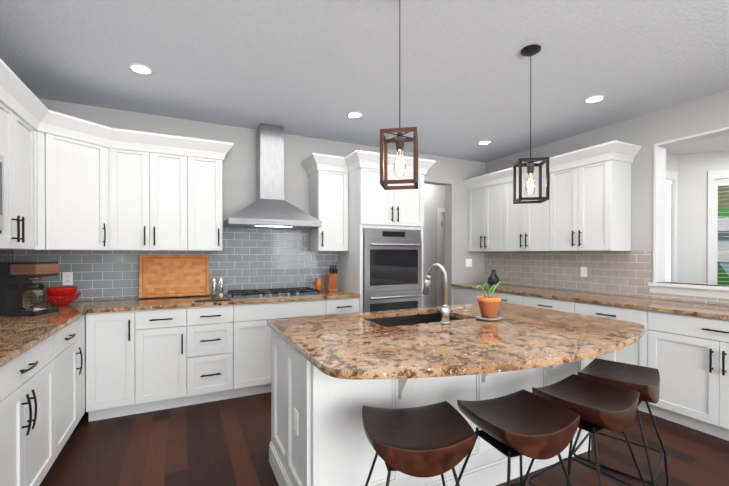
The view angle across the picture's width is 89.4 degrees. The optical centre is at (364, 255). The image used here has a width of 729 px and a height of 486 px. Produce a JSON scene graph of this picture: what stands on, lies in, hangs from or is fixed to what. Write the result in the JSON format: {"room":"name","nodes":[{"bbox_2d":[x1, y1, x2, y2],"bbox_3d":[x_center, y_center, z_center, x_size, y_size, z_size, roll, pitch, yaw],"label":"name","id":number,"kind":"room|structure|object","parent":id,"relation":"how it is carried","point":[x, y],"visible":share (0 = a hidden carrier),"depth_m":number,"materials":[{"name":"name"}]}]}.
{"room":"kitchen","nodes":[
{"label":"kitchen","id":0,"kind":"room"},
{"bbox_2d":[11,98,484,305],"bbox_3d":[-0.570,-0.025,4.423,5.510,2.700,0.150,0,0,-26],"label":"wall","id":1,"kind":"structure","parent":0,"point":[239,178],"depth_m":4.21,"materials":[{"name":"grey paint"}]},
{"bbox_2d":[0,86,43,249],"bbox_3d":[-2.394,-0.495,2.324,0.380,0.914,0.813,0,0,-26],"label":"upper cabinet","id":2,"kind":"object","parent":1,"relation":"attached to","point":[21,144],"depth_m":2.48,"materials":[{"name":"grey wood"}]},
{"bbox_2d":[40,122,119,250],"bbox_3d":[-2.492,-0.498,3.000,0.799,0.914,0.699,0,0,-26],"label":"upper cabinet","id":3,"kind":"object","parent":1,"relation":"attached to","point":[71,183],"depth_m":2.97,"materials":[{"name":"grey wood"}]},
{"bbox_2d":[116,142,195,250],"bbox_3d":[-1.986,-0.500,3.426,0.735,0.914,0.380,0,0,-26],"label":"upper cabinet","id":4,"kind":"object","parent":1,"relation":"attached to","point":[158,183],"depth_m":3.32,"materials":[{"name":"grey wood"}]},
{"bbox_2d":[13,225,337,302],"bbox_3d":[-1.661,0.048,3.797,2.975,0.729,0.008,0,0,-26],"label":"backsplash","id":5,"kind":"structure","parent":1,"relation":"attached to","point":[256,258],"depth_m":3.91,"materials":[{"name":"grey tile"}]},
{"bbox_2d":[63,272,72,284],"bbox_3d":[-2.658,0.210,3.300,0.072,0.115,0.007,0,0,-26],"label":"electrical outlet plate","id":6,"kind":"object","parent":5,"relation":"attached to","point":[67,278],"depth_m":3.30,"materials":[{"name":"white plastic"}]},
{"bbox_2d":[196,150,223,250],"bbox_3d":[-1.610,-0.501,3.635,0.366,0.914,0.336,0,0,-26],"label":"upper cabinet","id":7,"kind":"object","parent":1,"relation":"attached to","point":[208,166],"depth_m":3.52,"materials":[{"name":"grey wood"}]},
{"bbox_2d":[224,123,321,228],"bbox_3d":[-0.963,-0.833,3.860,0.914,1.075,0.499,0,0,-26],"label":"range hood","id":8,"kind":"object","parent":1,"relation":"attached to","point":[270,207],"visible":1,"depth_m":3.83,"materials":[{"name":"silver metal"}]},
{"bbox_2d":[308,166,351,250],"bbox_3d":[-0.412,-0.503,4.223,0.357,0.914,0.336,0,0,-26],"label":"upper cabinet","id":9,"kind":"object","parent":1,"relation":"attached to","point":[328,185],"depth_m":4.08,"materials":[{"name":"grey wood"}]},
{"bbox_2d":[466,259,471,266],"bbox_3d":[1.518,0.111,5.357,0.115,0.115,0.010,0,0,-26],"label":"electrical outlet plate","id":10,"kind":"object","parent":1,"relation":"attached to","point":[468,261],"depth_m":5.36,"materials":[{"name":"white plastic"}]},
{"bbox_2d":[0,0,728,162],"bbox_3d":[0.597,-1.413,1.870,5.660,0.100,9.850,0,0,-26],"label":"ceiling","id":11,"kind":"structure","parent":0,"point":[319,69],"depth_m":2.61,"materials":[{"name":"white paint"}]},
{"bbox_2d":[127,63,153,74],"bbox_3d":[-1.640,-1.364,2.705,0.169,0.006,0.169,0,0,-35],"label":"recessed light","id":12,"kind":"object","parent":11,"relation":"in","point":[138,68],"depth_m":2.70,"materials":[{"name":"white plastic"}]},
{"bbox_2d":[346,111,362,117],"bbox_3d":[-0.095,-1.368,3.597,0.169,0.006,0.169,0,0,-32],"label":"recessed light","id":13,"kind":"object","parent":11,"relation":"in","point":[354,114],"depth_m":3.58,"materials":[{"name":"white"}]},
{"bbox_2d":[380,0,417,189],"bbox_3d":[0.181,-0.858,1.891,0.182,1.009,0.182,0,0,11],"label":"pendant light","id":14,"kind":"object","parent":11,"relation":"hanging from","point":[399,140],"visible":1,"depth_m":1.87,"materials":[{"name":"brown wood"}]},
{"bbox_2d":[477,140,490,144],"bbox_3d":[1.459,-1.372,4.493,0.169,0.006,0.169,0,0,43],"label":"recessed light","id":15,"kind":"object","parent":11,"relation":"in","point":[484,142],"depth_m":4.48,"materials":[{"name":"white"}]},
{"bbox_2d":[513,44,549,203],"bbox_3d":[1.104,-0.860,2.450,0.182,1.009,0.182,0,0,11],"label":"pendant light","id":16,"kind":"object","parent":11,"relation":"hanging from","point":[530,51],"visible":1,"depth_m":2.44,"materials":[{"name":"black metal"}]},
{"bbox_2d":[583,95,605,102],"bbox_3d":[2.013,-1.366,3.228,0.169,0.006,0.169,0,0,-35],"label":"recessed light","id":17,"kind":"object","parent":11,"relation":"in","point":[596,98],"depth_m":3.22,"materials":[{"name":"white"}]},
{"bbox_2d":[301,150,435,175],"bbox_3d":[0.040,-1.000,4.220,1.350,0.150,0.736,0,0,-26],"label":"crown molding","id":18,"kind":"structure","parent":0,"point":[316,163],"depth_m":4.01,"materials":[{"name":"grey wood"}]},
{"bbox_2d":[39,392,728,485],"bbox_3d":[2.092,1.363,2.616,8.990,0.060,9.850,0,0,-26],"label":"floor","id":19,"kind":"structure","parent":0,"point":[225,442],"depth_m":2.48,"materials":[{"name":"brown wood"}]},
{"bbox_2d":[0,330,59,485],"bbox_3d":[-1.914,0.897,1.633,0.627,0.882,1.041,0,0,-26],"label":"base cabinet","id":20,"kind":"object","parent":19,"relation":"on","point":[42,396],"depth_m":1.83,"materials":[{"name":"grey wood"}]},
{"bbox_2d":[60,318,79,451],"bbox_3d":[-2.218,0.894,2.252,0.627,0.882,0.579,0,0,-26],"label":"base cabinet","id":21,"kind":"object","parent":19,"relation":"on","point":[70,334],"depth_m":2.49,"materials":[{"name":"grey wood"}]},
{"bbox_2d":[0,300,102,366],"bbox_3d":[-1.768,0.440,1.355,0.646,0.032,4.296,0,0,-26],"label":"countertop","id":22,"kind":"structure","parent":21,"relation":"on","point":[19,335],"depth_m":2.17,"materials":[{"name":"beige stone"}]},
{"bbox_2d":[0,262,58,315],"bbox_3d":[-2.425,0.232,2.627,0.358,0.370,0.203,0,0,-1],"label":"coffee maker","id":23,"kind":"object","parent":22,"relation":"on","point":[18,286],"visible":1,"depth_m":2.57,"materials":[{"name":"black plastic"},{"name":"brown wood"},{"name":"clear glass"}]},
{"bbox_2d":[39,286,81,305],"bbox_3d":[-2.527,0.343,3.068,0.276,0.145,0.276,0,0,-26],"label":"bowl","id":24,"kind":"object","parent":22,"relation":"on","point":[61,296],"visible":0.85,"depth_m":3.01,"materials":[{"name":"red ceramic"}]},
{"bbox_2d":[80,314,85,418],"bbox_3d":[-2.383,0.893,2.588,0.627,0.882,0.288,0,0,-26],"label":"base cabinet","id":25,"kind":"object","parent":19,"relation":"on","point":[82,319],"depth_m":2.79,"materials":[{"name":"grey wood"}]},
{"bbox_2d":[86,310,145,421],"bbox_3d":[-2.129,0.890,3.225,0.389,0.882,0.627,0,0,-26],"label":"base cabinet","id":26,"kind":"object","parent":19,"relation":"on","point":[140,361],"depth_m":2.96,"materials":[{"name":"grey wood"}]},
{"bbox_2d":[146,307,189,411],"bbox_3d":[-1.865,0.889,3.355,0.440,0.882,0.627,0,0,-26],"label":"base cabinet","id":27,"kind":"object","parent":19,"relation":"on","point":[167,330],"depth_m":3.12,"materials":[{"name":"grey wood"}]},
{"bbox_2d":[190,304,241,404],"bbox_3d":[-1.497,0.888,3.535,0.501,0.882,0.627,0,0,-26],"label":"base cabinet","id":28,"kind":"object","parent":19,"relation":"on","point":[215,331],"depth_m":3.28,"materials":[{"name":"grey wood"}]},
{"bbox_2d":[242,299,333,396],"bbox_3d":[-0.900,0.887,3.828,0.951,0.882,0.627,0,0,-26],"label":"base cabinet","id":29,"kind":"object","parent":19,"relation":"on","point":[256,334],"depth_m":3.46,"materials":[{"name":"grey wood"}]},
{"bbox_2d":[334,298,358,314],"bbox_3d":[-0.385,0.886,4.081,0.438,0.882,0.627,0,0,-26],"label":"base cabinet","id":30,"kind":"object","parent":19,"relation":"on","point":[344,305],"depth_m":3.83,"materials":[{"name":"grey wood"}]},
{"bbox_2d":[88,289,359,312],"bbox_3d":[-1.232,0.430,3.651,2.335,0.032,0.646,0,0,-26],"label":"countertop","id":31,"kind":"structure","parent":30,"relation":"on","point":[118,305],"depth_m":3.31,"materials":[{"name":"beige stone"}]},
{"bbox_2d":[139,255,208,297],"bbox_3d":[-1.864,0.201,3.634,0.610,0.411,0.102,0,0,-26],"label":"cutting board","id":32,"kind":"object","parent":31,"relation":"on","point":[171,275],"visible":1,"depth_m":3.61,"materials":[{"name":"brown wood"}]},
{"bbox_2d":[194,297,227,301],"bbox_3d":[-1.396,0.410,3.362,0.280,0.008,0.090,0,0,-26],"label":"tray","id":33,"kind":"object","parent":31,"relation":"on","point":[214,299],"depth_m":3.35,"materials":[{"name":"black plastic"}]},
{"bbox_2d":[211,278,215,297],"bbox_3d":[-1.433,0.315,3.505,0.045,0.197,0.045,0,0,-38],"label":"salt shaker","id":34,"kind":"object","parent":31,"relation":"on","point":[213,287],"depth_m":3.49,"materials":[{"name":"silver metal"}]},
{"bbox_2d":[218,278,223,297],"bbox_3d":[-1.383,0.315,3.551,0.045,0.197,0.045,0,0,-38],"label":"pepper mill","id":35,"kind":"object","parent":31,"relation":"on","point":[220,288],"depth_m":3.53,"materials":[{"name":"silver metal"}]},
{"bbox_2d":[225,287,324,300],"bbox_3d":[-0.925,0.388,3.787,0.910,0.048,0.530,0,0,-26],"label":"gas cooktop","id":36,"kind":"object","parent":31,"relation":"in","point":[250,294],"visible":1,"depth_m":3.68,"materials":[{"name":"silver metal"}]},
{"bbox_2d":[314,278,322,291],"bbox_3d":[-0.516,0.335,4.144,0.100,0.150,0.100,0,0,-26],"label":"copper vase","id":37,"kind":"object","parent":31,"relation":"on","point":[318,284],"visible":0.98,"depth_m":4.11,"materials":[{"name":"brown metal"}]},
{"bbox_2d":[324,265,337,291],"bbox_3d":[-0.379,0.261,4.228,0.110,0.298,0.189,0,0,-26],"label":"knife block","id":38,"kind":"object","parent":31,"relation":"on","point":[331,280],"visible":1,"depth_m":4.18,"materials":[{"name":"brown wood"}]},
{"bbox_2d":[338,167,423,312],"bbox_3d":[0.190,0.183,4.328,0.810,2.286,0.686,0,0,-26],"label":"tall cabinet","id":39,"kind":"object","parent":19,"relation":"on","point":[373,203],"visible":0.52,"depth_m":4.04,"materials":[{"name":"white wood"}]},
{"bbox_2d":[363,228,421,311],"bbox_3d":[0.204,0.368,4.301,0.730,1.307,0.692,0,0,-26],"label":"double oven","id":40,"kind":"object","parent":39,"relation":"in","point":[392,269],"visible":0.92,"depth_m":4.02,"materials":[{"name":"silver metal"}]},
{"bbox_2d":[362,401,475,485],"bbox_3d":[0.199,0.995,1.471,0.442,0.687,0.406,0,0,-7],"label":"stool","id":41,"kind":"object","parent":19,"relation":"on","point":[432,440],"visible":1,"depth_m":1.37,"materials":[{"name":"brown leather"}]},
{"bbox_2d":[269,326,590,485],"bbox_3d":[0.516,0.894,2.375,2.030,0.882,1.010,0,0,-26],"label":"kitchen island","id":42,"kind":"object","parent":19,"relation":"on","point":[319,438],"depth_m":1.93,"materials":[{"name":"grey wood"}]},
{"bbox_2d":[267,302,644,405],"bbox_3d":[0.595,0.436,2.211,2.050,0.032,1.410,0,0,-26],"label":"island countertop","id":43,"kind":"structure","parent":42,"relation":"on","point":[369,361],"depth_m":1.82,"materials":[{"name":"brown stone"}]},
{"bbox_2d":[371,310,458,325],"bbox_3d":[0.344,0.566,2.507,0.736,0.256,0.476,0,0,-26],"label":"sink","id":44,"kind":"object","parent":43,"relation":"in","point":[432,315],"depth_m":2.73,"materials":[{"name":"black metal"}]},
{"bbox_2d":[422,263,462,323],"bbox_3d":[0.484,0.235,2.345,0.114,0.367,0.304,0,0,-26],"label":"gooseneck faucet","id":45,"kind":"object","parent":43,"relation":"on","point":[446,311],"visible":1,"depth_m":2.26,"materials":[{"name":"silver metal"}]},
{"bbox_2d":[475,281,504,320],"bbox_3d":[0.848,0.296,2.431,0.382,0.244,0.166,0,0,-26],"label":"plant pot","id":46,"kind":"object","parent":43,"relation":"on","point":[488,305],"visible":1,"depth_m":2.37,"materials":[{"name":"orange ceramic"}]},
{"bbox_2d":[453,286,484,304],"bbox_3d":[1.674,0.881,5.049,0.627,0.882,0.702,0,0,-26],"label":"base cabinet","id":47,"kind":"object","parent":19,"relation":"on","point":[461,296],"depth_m":5.00,"materials":[{"name":"grey wood"}]},
{"bbox_2d":[451,282,728,319],"bbox_3d":[2.986,0.436,2.352,0.646,0.032,6.696,0,0,-26],"label":"countertop","id":48,"kind":"structure","parent":47,"relation":"on","point":[715,311],"depth_m":3.38,"materials":[{"name":"beige stone"}]},
{"bbox_2d":[488,270,498,285],"bbox_3d":[1.708,0.300,4.879,0.150,0.215,0.150,0,0,-26],"label":"vase","id":49,"kind":"object","parent":48,"relation":"on","point":[493,278],"visible":0.9,"depth_m":4.83,"materials":[{"name":"black ceramic"}]},
{"bbox_2d":[485,290,516,303],"bbox_3d":[1.942,0.884,4.504,0.627,0.882,0.636,0,0,-26],"label":"base cabinet","id":50,"kind":"object","parent":19,"relation":"on","point":[505,297],"depth_m":4.34,"materials":[{"name":"grey wood"}]},
{"bbox_2d":[455,389,579,485],"bbox_3d":[0.646,0.994,1.579,0.442,0.687,0.406,0,0,-20],"label":"stool","id":51,"kind":"object","parent":19,"relation":"on","point":[520,423],"visible":1,"depth_m":1.50,"materials":[{"name":"brown leather"}]},
{"bbox_2d":[517,294,564,311],"bbox_3d":[2.190,0.886,3.999,0.627,0.882,0.731,0,0,-26],"label":"base cabinet","id":52,"kind":"object","parent":19,"relation":"on","point":[539,302],"depth_m":3.91,"materials":[{"name":"grey wood"}]},
{"bbox_2d":[523,374,645,485],"bbox_3d":[1.066,0.994,1.786,0.442,0.687,0.406,0,0,-32],"label":"stool","id":53,"kind":"object","parent":19,"relation":"on","point":[597,406],"visible":0.77,"depth_m":1.74,"materials":[{"name":"brown leather"}]},
{"bbox_2d":[565,300,636,364],"bbox_3d":[2.463,0.889,3.442,0.627,0.882,0.751,0,0,-26],"label":"base cabinet","id":54,"kind":"object","parent":19,"relation":"on","point":[628,355],"depth_m":3.26,"materials":[{"name":"grey wood"}]},
{"bbox_2d":[569,358,668,485],"bbox_3d":[1.432,0.992,2.080,0.406,0.687,0.442,0,0,45],"label":"stool","id":55,"kind":"object","parent":19,"relation":"on","point":[643,381],"visible":0.67,"depth_m":2.06,"materials":[{"name":"brown wood"}]},
{"bbox_2d":[637,309,728,440],"bbox_3d":[2.800,0.892,2.755,0.627,0.882,1.021,0,0,-26],"label":"base cabinet","id":56,"kind":"object","parent":19,"relation":"on","point":[687,356],"depth_m":2.78,"materials":[{"name":"grey wood"}]},
{"bbox_2d":[423,184,444,307],"bbox_3d":[1.082,-0.033,6.186,2.850,2.700,0.180,0,0,-26],"label":"wall","id":57,"kind":"structure","parent":0,"point":[434,198],"depth_m":6.09,"materials":[{"name":"grey paint"}]},
{"bbox_2d":[437,208,444,305],"bbox_3d":[1.634,0.261,6.390,0.940,2.110,0.080,0,0,-26],"label":"door","id":58,"kind":"structure","parent":57,"relation":"in","point":[441,238],"depth_m":6.17,"materials":[{"name":"grey"}]},
{"bbox_2d":[485,90,728,305],"bbox_3d":[3.522,-0.015,2.170,0.150,2.700,7.500,0,0,-26],"label":"wall","id":59,"kind":"structure","parent":0,"point":[646,132],"depth_m":3.59,"materials":[{"name":"grey paint"}]},
{"bbox_2d":[468,184,499,251],"bbox_3d":[1.810,-0.507,5.096,0.337,0.914,0.726,0,0,-26],"label":"upper cabinet","id":60,"kind":"object","parent":59,"relation":"attached to","point":[483,203],"depth_m":5.05,"materials":[{"name":"grey wood"}]},
{"bbox_2d":[463,140,640,190],"bbox_3d":[2.068,-1.001,4.463,0.426,0.150,2.086,0,0,-26],"label":"crown molding","id":61,"kind":"structure","parent":60,"relation":"attached to","point":[616,150],"depth_m":3.87,"materials":[{"name":"grey wood"}]},
{"bbox_2d":[500,174,543,251],"bbox_3d":[2.090,-0.504,4.526,0.337,0.914,0.788,0,0,-26],"label":"upper cabinet","id":62,"kind":"object","parent":59,"relation":"attached to","point":[521,225],"depth_m":4.48,"materials":[{"name":"grey wood"}]},
{"bbox_2d":[544,160,630,250],"bbox_3d":[2.370,-0.502,3.956,0.337,0.914,0.726,0,0,-26],"label":"upper cabinet","id":63,"kind":"object","parent":59,"relation":"attached to","point":[585,208],"depth_m":3.75,"materials":[{"name":"grey wood"}]},
{"bbox_2d":[485,251,728,305],"bbox_3d":[3.274,0.191,2.493,0.008,0.455,6.696,0,0,-26],"label":"backsplash","id":64,"kind":"structure","parent":59,"relation":"attached to","point":[625,273],"depth_m":4.14,"materials":[{"name":"beige tile"}]},
{"bbox_2d":[581,267,586,276],"bbox_3d":[2.461,0.186,4.135,0.005,0.114,0.072,0,0,-26],"label":"electrical outlet plate","id":65,"kind":"object","parent":64,"relation":"attached to","point":[583,269],"depth_m":4.13,"materials":[{"name":"white plastic"}]},
{"bbox_2d":[648,127,728,298],"bbox_3d":[3.493,-0.345,2.210,0.225,1.420,3.060,0,0,-26],"label":"trim","id":66,"kind":"structure","parent":59,"relation":"attached to","point":[659,241],"depth_m":3.51,"materials":[{"name":"grey wood"}]},
{"bbox_2d":[665,151,728,283],"bbox_3d":[5.038,-0.013,1.912,2.344,2.700,5.700,0,0,-26],"label":"wall","id":67,"kind":"structure","parent":0,"point":[692,169],"depth_m":4.14,"materials":[{"name":"grey paint"}]},
{"bbox_2d":[665,170,677,281],"bbox_3d":[3.229,-0.148,4.070,0.620,1.570,0.110,0,0,-26],"label":"nook window","id":68,"kind":"structure","parent":67,"relation":"in","point":[671,176],"depth_m":4.14,"materials":[{"name":"grey"}]},
{"bbox_2d":[707,170,728,284],"bbox_3d":[4.485,-0.148,3.919,1.390,1.570,0.120,0,0,19],"label":"bay window","id":69,"kind":"structure","parent":67,"relation":"in","point":[716,179],"depth_m":4.08,"materials":[{"name":"grey"}]},
{"bbox_2d":[666,134,728,154],"bbox_3d":[5.074,-1.183,1.841,2.349,0.100,5.850,0,0,-26],"label":"ceiling","id":70,"kind":"structure","parent":0,"point":[718,144],"depth_m":3.87,"materials":[{"name":"white paint"}]},
{"bbox_3d":[-1.424,-0.003,-0.258,0.150,2.700,7.800,0,0,-26],"label":"wall","id":71,"kind":"structure","parent":0,"visible":0},
{"bbox_2d":[0,155,3,233],"bbox_3d":[-2.005,-0.338,1.639,0.472,0.442,0.750,0,0,-26],"label":"microwave","id":72,"kind":"object","parent":71,"relation":"attached to","point":[1,192],"visible":1,"depth_m":2.04,"materials":[{"name":"silver metal"}]},
{"bbox_2d":[0,250,12,261],"bbox_3d":[-2.056,0.196,1.213,0.008,0.455,4.296,0,0,-26],"label":"backsplash","id":73,"kind":"structure","parent":71,"relation":"attached to","point":[6,255],"depth_m":3.03,"materials":[{"name":"grey tile"}]},
{"label":"outside","id":74,"kind":"structure","parent":0,"visible":0},
{"bbox_3d":[37.202,1.762,23.672,72.400,0.050,90.000,0,0,-26],"label":"ground","id":75,"kind":"structure","parent":74,"visible":0},
{"bbox_2d":[717,217,728,274],"bbox_3d":[23.508,-0.333,22.509,10.800,4.150,24.800,0,0,-26],"label":"house","id":76,"kind":"structure","parent":75,"relation":"on","point":[723,245],"depth_m":19.79,"materials":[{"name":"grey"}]},
{"bbox_2d":[717,207,728,284],"bbox_3d":[24.635,-1.729,27.220,45.820,6.900,47.084,0,0,-26],"label":"trees","id":77,"kind":"object","parent":75,"relation":"on","point":[720,270],"visible":0.04,"depth_m":9.12,"materials":[{"name":"green plant"}]},
{"bbox_2d":[718,186,728,207],"bbox_3d":[6.937,0.317,6.299,4.840,3.000,11.500,0,0,-26],"label":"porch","id":78,"kind":"object","parent":75,"relation":"on","point":[723,195],"depth_m":7.07,"materials":[{"name":"beige"}]}
]}

